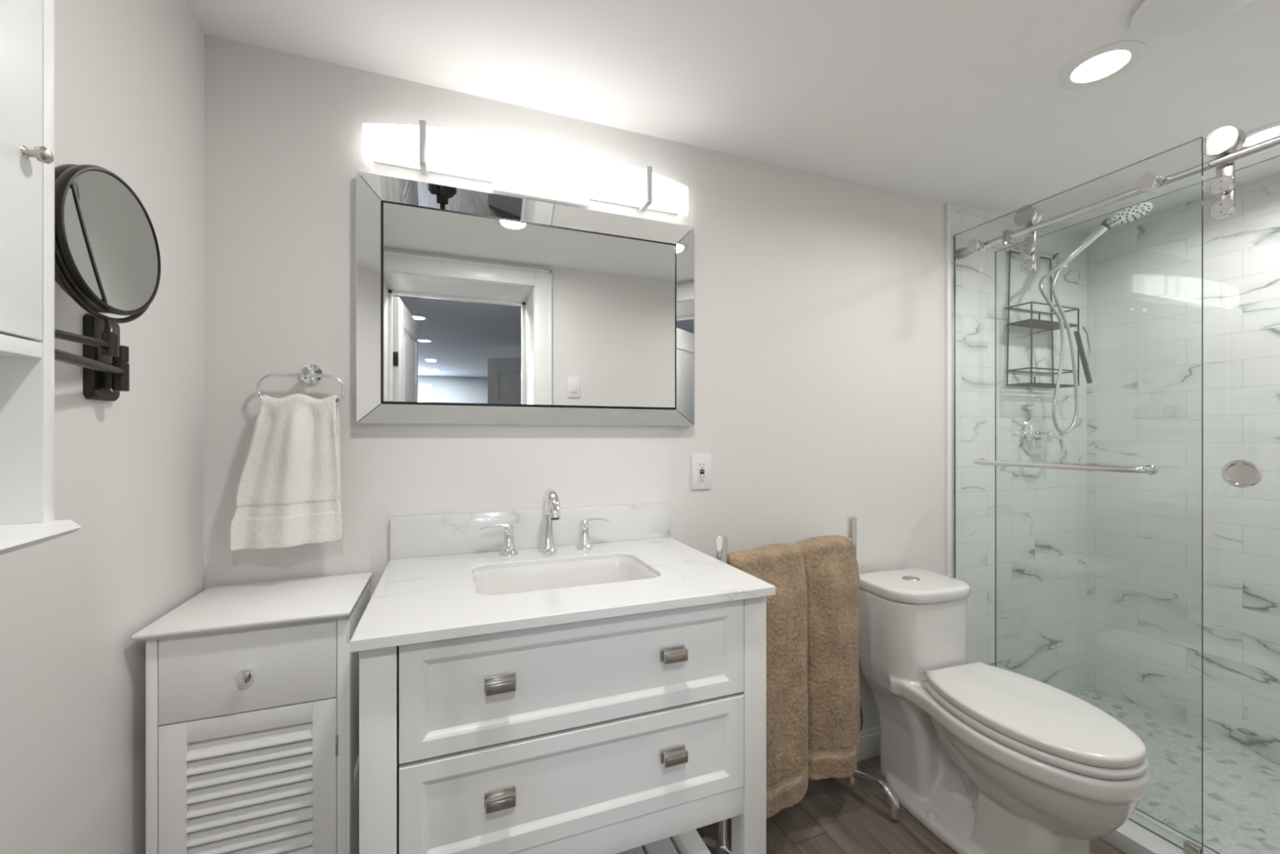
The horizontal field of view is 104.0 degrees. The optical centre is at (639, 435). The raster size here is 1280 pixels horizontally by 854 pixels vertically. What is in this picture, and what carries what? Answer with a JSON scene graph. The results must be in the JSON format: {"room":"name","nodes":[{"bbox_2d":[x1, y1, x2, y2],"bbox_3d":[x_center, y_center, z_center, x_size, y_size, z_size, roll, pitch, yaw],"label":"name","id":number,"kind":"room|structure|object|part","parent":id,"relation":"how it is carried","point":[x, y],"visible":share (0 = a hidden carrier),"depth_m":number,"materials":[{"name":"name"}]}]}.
{"room":"bathroom","nodes":[
{"label":"bathroom","id":0,"kind":"room"},
{"bbox_2d":[0,0,204,853],"bbox_3d":[-0.851,0.142,0.501,0.164,2.216,1.360,0,0,-21],"label":"wall","id":1,"kind":"structure","parent":0,"point":[129,74],"depth_m":0.85,"materials":[{"name":"white paint"}]},
{"bbox_2d":[0,0,81,555],"bbox_3d":[-0.586,-0.285,0.318,0.200,0.782,0.470,0,0,-21],"label":"upper cabinet","id":2,"kind":"object","parent":1,"relation":"attached to","point":[27,27],"visible":1,"depth_m":0.52,"materials":[{"name":"white paint"}]},
{"bbox_2d":[0,333,41,358],"bbox_3d":[-0.620,-0.089,0.321,0.130,0.016,0.388,0,0,-21],"label":"shelf","id":3,"kind":"object","parent":2,"relation":"attached to","point":[11,345],"depth_m":0.50,"materials":[{"name":"white paint"}]},
{"bbox_3d":[-0.565,-0.364,0.342,0.017,0.531,0.384,0,0,-21],"label":"door","id":4,"kind":"part","parent":2,"relation":"part of","materials":[{"name":"white paint"}]},
{"bbox_3d":[-0.693,-0.284,0.509,0.136,0.752,0.016,0,0,-21],"label":"panel","id":5,"kind":"part","parent":2,"relation":"part of","materials":[{"name":"white paint"}]},
{"bbox_3d":[-0.608,-0.284,0.505,0.019,0.016,0.016,0,0,-21],"label":"knob","id":6,"kind":"part","parent":2,"relation":"part of","materials":[{"name":"silver metal"}]},
{"bbox_2d":[54,164,160,401],"bbox_3d":[-0.789,-0.214,0.712,0.102,0.314,0.321,0,0,-21],"label":"magnifying mirror","id":7,"kind":"object","parent":1,"relation":"attached to","point":[108,258],"visible":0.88,"depth_m":0.70,"materials":[{"name":"black metal"}]},
{"bbox_3d":[-0.729,-0.137,0.640,0.020,0.050,0.145,0,0,-14],"label":"arm","id":8,"kind":"part","parent":7,"relation":"part of","materials":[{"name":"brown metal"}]},
{"bbox_3d":[-0.775,-0.103,0.692,0.020,0.022,0.276,0,0,-28],"label":"arm","id":9,"kind":"part","parent":7,"relation":"part of","materials":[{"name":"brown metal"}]},
{"bbox_3d":[-0.875,-0.125,0.815,0.014,0.136,0.068,0,0,-21],"label":"wall plate","id":10,"kind":"part","parent":7,"relation":"part of","materials":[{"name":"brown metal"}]},
{"bbox_2d":[204,33,1086,730],"bbox_3d":[0.493,0.142,1.798,3.596,2.216,0.128,0,0,-21],"label":"wall","id":11,"kind":"structure","parent":0,"point":[820,300],"depth_m":1.68,"materials":[{"name":"white paint"}]},
{"bbox_2d":[229,393,342,551],"bbox_3d":[-0.818,0.079,1.166,0.221,0.357,0.096,0,0,-21],"label":"hand towel","id":12,"kind":"object","parent":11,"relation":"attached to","point":[288,494],"visible":1,"depth_m":1.15,"materials":[{"name":"white fabric"}]},
{"bbox_2d":[254,363,346,404],"bbox_3d":[-0.816,-0.123,1.212,0.185,0.111,0.054,0,0,-21],"label":"towel ring","id":13,"kind":"object","parent":11,"relation":"attached to","point":[308,373],"visible":0.84,"depth_m":1.21,"materials":[{"name":"silver metal"}]},
{"bbox_2d":[355,171,693,426],"bbox_3d":[-0.274,-0.345,1.428,0.943,0.632,0.033,0,0,-21],"label":"wall mirror","id":14,"kind":"object","parent":11,"relation":"attached to","point":[473,307],"visible":1,"depth_m":1.40,"materials":[{"name":"silver mirror"}]},
{"bbox_2d":[362,120,688,215],"bbox_3d":[-0.263,-0.732,1.391,0.906,0.123,0.111,0,0,-21],"label":"vanity light","id":15,"kind":"object","parent":11,"relation":"attached to","point":[518,167],"visible":0.99,"depth_m":1.34,"materials":[{"name":"white glass"}]},
{"bbox_3d":[-0.279,-0.741,1.433,0.866,0.076,0.020,0,0,-21],"label":"plate","id":16,"kind":"part","parent":15,"relation":"part of","materials":[{"name":"white metal"}]},
{"bbox_2d":[390,502,670,559],"bbox_3d":[-0.277,0.266,1.434,0.789,0.107,0.019,0,0,-21],"label":"backsplash","id":17,"kind":"structure","parent":11,"relation":"attached to","point":[432,535],"depth_m":1.40,"materials":[{"name":"stone"}]},
{"bbox_2d":[691,453,711,489],"bbox_3d":[0.200,0.117,1.621,0.070,0.116,0.008,0,0,-21],"label":"power outlet","id":18,"kind":"object","parent":11,"relation":"attached to","point":[700,463],"visible":1,"depth_m":1.62,"materials":[{"name":"white plastic"}]},
{"bbox_2d":[859,699,862,732],"bbox_3d":[0.717,0.981,1.775,0.174,0.204,0.050,0,0,-14],"label":"supply hose","id":19,"kind":"object","parent":11,"relation":"attached to","point":[861,713],"visible":0.11,"depth_m":1.79,"materials":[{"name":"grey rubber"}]},
{"bbox_2d":[858,725,879,760],"bbox_3d":[0.111,1.149,1.585,2.404,0.101,0.015,0,0,-21],"label":"baseboard","id":20,"kind":"structure","parent":11,"relation":"attached to","point":[870,737],"depth_m":1.86,"materials":[{"name":"white"}]},
{"bbox_2d":[945,202,951,576],"bbox_3d":[1.243,0.132,2.016,0.018,2.136,0.012,0,0,-21],"label":"trim","id":21,"kind":"structure","parent":11,"relation":"attached to","point":[948,206],"depth_m":2.01,"materials":[{"name":"white"}]},
{"bbox_2d":[1020,416,1064,456],"bbox_3d":[1.743,0.003,2.159,0.176,0.176,0.082,0,0,-21],"label":"shower valve","id":22,"kind":"object","parent":11,"relation":"attached to","point":[1034,434],"visible":1,"depth_m":2.17,"materials":[{"name":"silver metal"}]},
{"bbox_3d":[1.787,0.031,2.147,0.079,0.083,0.026,0,0,-4],"label":"lever","id":23,"kind":"part","parent":22,"relation":"part of","materials":[{"name":"silver metal"}]},
{"bbox_2d":[1035,250,1067,268],"bbox_3d":[1.745,-0.751,2.128,0.056,0.123,0.149,0,0,-13],"label":"shower fixture","id":24,"kind":"object","parent":11,"relation":"attached to","point":[1057,257],"visible":0.71,"depth_m":2.11,"materials":[{"name":"silver metal"}]},
{"bbox_2d":[1005,250,1079,388],"bbox_3d":[1.720,-0.499,2.135,0.312,0.578,0.102,0,0,-21],"label":"shower caddy","id":25,"kind":"object","parent":24,"relation":"hanging from","point":[1032,323],"visible":0.94,"depth_m":2.13,"materials":[{"name":"black metal"}]},
{"bbox_3d":[1.703,-0.499,2.179,0.312,0.578,0.006,0,0,-21],"label":"frame","id":26,"kind":"part","parent":25,"relation":"part of","materials":[{"name":"black metal"}]},
{"bbox_2d":[1006,301,1079,330],"bbox_3d":[1.720,-0.507,2.135,0.312,0.076,0.102,0,0,-21],"label":"basket","id":27,"kind":"object","parent":25,"relation":"on","point":[1037,323],"depth_m":2.13,"materials":[{"name":"black metal"}]},
{"bbox_2d":[1006,367,1079,388],"bbox_3d":[1.720,-0.244,2.135,0.312,0.068,0.102,0,0,-21],"label":"basket","id":28,"kind":"object","parent":25,"relation":"on","point":[1031,384],"depth_m":2.12,"materials":[{"name":"black metal"}]},
{"bbox_2d":[1073,326,1092,383],"bbox_3d":[1.895,-0.346,2.133,0.124,0.245,0.022,0,0,-21],"label":"squeegee","id":29,"kind":"object","parent":25,"relation":"hanging from","point":[1086,364],"visible":1,"depth_m":2.13,"materials":[{"name":"grey plastic"}]},
{"bbox_3d":[1.925,-0.358,2.148,0.058,0.220,0.016,0,0,-21],"label":"wire handle","id":30,"kind":"part","parent":29,"relation":"part of","materials":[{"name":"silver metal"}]},
{"bbox_3d":[1.745,-0.769,2.148,0.027,0.054,0.104,0,0,-15],"label":"arm","id":31,"kind":"part","parent":24,"relation":"part of","materials":[{"name":"silver metal"}]},
{"bbox_2d":[1038,200,1153,434],"bbox_3d":[1.775,-0.439,1.961,0.250,0.868,0.294,0,0,-21],"label":"shower","id":32,"kind":"object","parent":11,"relation":"attached to","point":[1128,215],"visible":0.98,"depth_m":2.05,"materials":[{"name":"silver metal"}]},
{"bbox_3d":[1.773,-0.751,2.023,0.194,0.181,0.032,0,0,40],"label":"handle","id":33,"kind":"part","parent":32,"relation":"part of","materials":[{"name":"silver metal"}]},
{"bbox_2d":[955,134,1279,259],"bbox_3d":[1.532,-0.730,1.402,0.044,0.056,1.347,0,0,-21],"label":"shower rail","id":34,"kind":"object","parent":11,"relation":"attached to","point":[1008,236],"visible":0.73,"depth_m":1.52,"materials":[{"name":"silver metal"}]},
{"bbox_2d":[995,125,1279,853],"bbox_3d":[1.476,0.159,1.569,0.048,1.958,0.732,0,0,-21],"label":"door","id":35,"kind":"structure","parent":34,"relation":"hanging from","point":[1225,140],"depth_m":1.34,"materials":[{"name":"grey"}]},
{"bbox_3d":[1.584,0.101,1.317,0.007,0.072,0.072,0,0,-21],"label":"finger pull","id":36,"kind":"part","parent":35,"relation":"part of","materials":[{"name":"silver metal"}]},
{"bbox_2d":[183,0,1279,234],"bbox_3d":[0.810,-0.966,1.002,3.626,0.060,1.840,0,0,-21],"label":"ceiling","id":37,"kind":"structure","parent":0,"point":[962,103],"depth_m":1.29,"materials":[{"name":"white paint"}]},
{"bbox_2d":[1057,40,1146,88],"bbox_3d":[1.165,-0.933,1.266,0.164,0.006,0.164,0,0,-21],"label":"recessed light","id":38,"kind":"object","parent":37,"relation":"in","point":[1103,64],"visible":1,"depth_m":1.26,"materials":[{"name":"white"}]},
{"bbox_2d":[1130,0,1253,38],"bbox_3d":[1.182,-0.922,1.044,0.224,0.028,0.224,0,0,-21],"label":"ceiling vent","id":39,"kind":"object","parent":37,"relation":"in","point":[1154,19],"visible":1,"depth_m":1.08,"materials":[{"name":"white plastic"}]},
{"bbox_2d":[1240,121,1279,149],"bbox_3d":[1.961,-0.933,1.556,0.164,0.006,0.164,0,0,-21],"label":"recessed light","id":40,"kind":"object","parent":37,"relation":"in","point":[1264,133],"visible":0.62,"depth_m":1.55,"materials":[{"name":"white"}]},
{"bbox_2d":[641,755,1126,853],"bbox_3d":[0.356,1.225,0.697,2.560,0.050,1.950,0,0,-21],"label":"floor","id":41,"kind":"structure","parent":0,"point":[834,815],"depth_m":1.53,"materials":[{"name":"brown wood"}]},
{"bbox_2d":[131,572,372,853],"bbox_3d":[-0.784,0.775,1.072,0.335,0.850,0.316,0,0,-21],"label":"storage cabinet","id":42,"kind":"object","parent":41,"relation":"on","point":[252,689],"visible":0.89,"depth_m":0.96,"materials":[{"name":"white paint"}]},
{"bbox_3d":[-0.928,0.783,1.030,0.016,0.834,0.285,0,0,-21],"label":"panel","id":43,"kind":"part","parent":42,"relation":"part of","materials":[{"name":"white paint"}]},
{"bbox_3d":[-0.738,0.448,0.936,0.027,0.027,0.028,0,0,-21],"label":"knob","id":44,"kind":"part","parent":42,"relation":"part of","materials":[{"name":"silver metal"}]},
{"bbox_3d":[-0.741,0.848,0.959,0.279,0.644,0.018,0,0,-21],"label":"louvered door","id":45,"kind":"part","parent":42,"relation":"part of","materials":[{"name":"white paint"}]},
{"bbox_3d":[-0.741,0.446,0.959,0.279,0.156,0.017,0,0,-21],"label":"drawer","id":46,"kind":"part","parent":42,"relation":"part of","materials":[{"name":"white paint"}]},
{"bbox_3d":[-0.649,0.783,1.136,0.016,0.834,0.285,0,0,-21],"label":"panel","id":47,"kind":"part","parent":42,"relation":"part of","materials":[{"name":"white paint"}]},
{"bbox_3d":[-0.639,0.770,1.139,0.007,0.800,0.278,0,0,-21],"label":"frame","id":48,"kind":"part","parent":42,"relation":"part of","materials":[{"name":"white paint"}]},
{"bbox_2d":[359,595,766,853],"bbox_3d":[-0.178,0.770,1.178,0.778,0.860,0.546,0,0,-21],"label":"vanity cabinet","id":49,"kind":"object","parent":41,"relation":"on","point":[621,734],"visible":0.93,"depth_m":0.94,"materials":[{"name":"white paint"}]},
{"bbox_3d":[-0.438,0.770,0.842,0.055,0.860,0.055,0,0,-21],"label":"leg","id":50,"kind":"part","parent":49,"relation":"part of","materials":[{"name":"white paint"}]},
{"bbox_3d":[-0.243,0.637,0.873,0.053,0.025,0.022,0,0,-21],"label":"drawer pull","id":51,"kind":"part","parent":49,"relation":"part of","materials":[{"name":"silver metal"}]},
{"bbox_3d":[-0.243,0.435,0.873,0.053,0.025,0.022,0,0,-21],"label":"drawer pull","id":52,"kind":"part","parent":49,"relation":"part of","materials":[{"name":"silver metal"}]},
{"bbox_2d":[349,502,775,652],"bbox_3d":[-0.182,0.276,1.182,0.792,0.127,0.559,0,0,-21],"label":"countertop","id":53,"kind":"structure","parent":49,"relation":"on","point":[425,592],"depth_m":1.12,"materials":[{"name":"stone"}]},
{"bbox_2d":[478,488,611,556],"bbox_3d":[-0.239,0.230,1.337,0.364,0.177,0.141,0,0,-21],"label":"sink faucet","id":54,"kind":"object","parent":53,"relation":"on","point":[551,500],"visible":1,"depth_m":1.35,"materials":[{"name":"silver metal"}]},
{"bbox_3d":[-0.383,0.245,1.331,0.090,0.022,0.025,0,0,-21],"label":"lever","id":55,"kind":"part","parent":54,"relation":"part of","materials":[{"name":"silver metal"}]},
{"bbox_3d":[-0.352,0.287,1.342,0.050,0.064,0.050,0,0,-21],"label":"handle","id":56,"kind":"part","parent":54,"relation":"part of","materials":[{"name":"silver metal"}]},
{"bbox_3d":[-0.238,0.230,1.337,0.051,0.177,0.141,0,0,-21],"label":"spout","id":57,"kind":"part","parent":54,"relation":"part of","materials":[{"name":"silver metal"}]},
{"bbox_3d":[-0.157,0.287,1.416,0.050,0.064,0.050,0,0,-21],"label":"handle","id":58,"kind":"part","parent":54,"relation":"part of","materials":[{"name":"silver metal"}]},
{"bbox_3d":[-0.127,0.245,1.428,0.090,0.022,0.025,0,0,-21],"label":"lever","id":59,"kind":"part","parent":54,"relation":"part of","materials":[{"name":"silver metal"}]},
{"bbox_2d":[472,557,657,595],"bbox_3d":[-0.177,0.401,1.179,0.450,0.140,0.296,0,0,-21],"label":"sink basin","id":60,"kind":"object","parent":53,"relation":"in","point":[500,581],"visible":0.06,"depth_m":1.29,"materials":[{"name":"white ceramic"}]},
{"bbox_3d":[-0.092,0.647,0.952,0.662,0.193,0.020,0,0,-21],"label":"drawer","id":61,"kind":"part","parent":49,"relation":"part of","materials":[{"name":"white paint"}]},
{"bbox_3d":[-0.092,0.446,0.952,0.662,0.197,0.020,0,0,-21],"label":"drawer","id":62,"kind":"part","parent":49,"relation":"part of","materials":[{"name":"white paint"}]},
{"bbox_2d":[615,828,711,853],"bbox_3d":[-0.182,1.002,1.189,0.660,0.015,0.463,0,0,-21],"label":"slatted shelf","id":63,"kind":"object","parent":49,"relation":"attached to","point":[690,842],"depth_m":1.21,"materials":[{"name":"white paint"}]},
{"bbox_3d":[0.069,0.637,0.991,0.053,0.025,0.022,0,0,-21],"label":"drawer pull","id":64,"kind":"part","parent":49,"relation":"part of","materials":[{"name":"silver metal"}]},
{"bbox_3d":[0.069,0.435,0.991,0.053,0.025,0.022,0,0,-21],"label":"drawer pull","id":65,"kind":"part","parent":49,"relation":"part of","materials":[{"name":"silver metal"}]},
{"bbox_3d":[0.238,0.770,1.098,0.055,0.860,0.055,0,0,-21],"label":"leg","id":66,"kind":"part","parent":49,"relation":"part of","materials":[{"name":"white paint"}]},
{"bbox_2d":[701,515,899,853],"bbox_3d":[0.484,0.736,1.499,0.620,0.924,0.266,0,0,-33],"label":"towel rack","id":67,"kind":"object","parent":41,"relation":"on","point":[720,845],"visible":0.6,"depth_m":1.54,"materials":[{"name":"silver metal"}]},
{"bbox_3d":[0.223,0.717,1.366,0.031,0.886,0.031,0,0,-21],"label":"post","id":68,"kind":"part","parent":67,"relation":"part of","materials":[{"name":"silver metal"}]},
{"bbox_2d":[727,534,862,818],"bbox_3d":[0.483,0.683,1.507,0.569,0.724,0.135,0,0,-31],"label":"bath towel","id":69,"kind":"object","parent":67,"relation":"hanging from","point":[813,688],"visible":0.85,"depth_m":1.50,"materials":[{"name":"beige fabric"}]},
{"bbox_3d":[0.712,0.717,1.682,0.031,0.886,0.031,0,0,-21],"label":"post","id":70,"kind":"part","parent":67,"relation":"part of","materials":[{"name":"silver metal"}]},
{"bbox_2d":[858,568,1151,853],"bbox_3d":[1.041,0.850,1.512,0.378,0.700,0.749,0,0,-17],"label":"toilet","id":71,"kind":"object","parent":41,"relation":"on","point":[989,759],"visible":1,"depth_m":1.43,"materials":[{"name":"white ceramic"}]},
{"bbox_3d":[0.957,0.522,1.743,0.334,0.037,0.256,0,0,-17],"label":"tank lid","id":72,"kind":"part","parent":71,"relation":"part of","materials":[{"name":"white ceramic"}]},
{"bbox_3d":[1.079,0.785,1.390,0.356,0.024,0.489,0,0,-17],"label":"seat","id":73,"kind":"part","parent":71,"relation":"part of","materials":[{"name":"white plastic"}]},
{"bbox_3d":[1.079,0.756,1.391,0.350,0.032,0.481,0,0,-17],"label":"lid","id":74,"kind":"part","parent":71,"relation":"part of","materials":[{"name":"white plastic"}]},
{"bbox_2d":[1101,811,1209,853],"bbox_3d":[1.492,1.185,1.383,0.140,0.070,1.348,0,0,-21],"label":"shower curb","id":75,"kind":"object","parent":41,"relation":"on","point":[1131,837],"depth_m":1.44,"materials":[{"name":"stone"}]},
{"bbox_2d":[952,137,1203,853],"bbox_3d":[1.373,0.171,1.679,0.072,1.958,0.716,0,0,-21],"label":"shower door","id":76,"kind":"structure","parent":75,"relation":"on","point":[1147,181],"depth_m":1.49,"materials":[{"name":"grey"}]},
{"bbox_2d":[1070,688,1279,853],"bbox_3d":[1.940,1.216,1.555,0.821,0.068,1.352,0,0,-21],"label":"floor","id":77,"kind":"structure","parent":0,"point":[1242,788],"depth_m":1.68,"materials":[{"name":"tile"}]},
{"bbox_2d":[1086,173,1279,765],"bbox_3d":[2.444,0.142,1.554,0.120,2.216,1.712,0,0,-21],"label":"wall","id":78,"kind":"structure","parent":0,"point":[1144,274],"depth_m":2.01,"materials":[{"name":"stone"}]}
]}

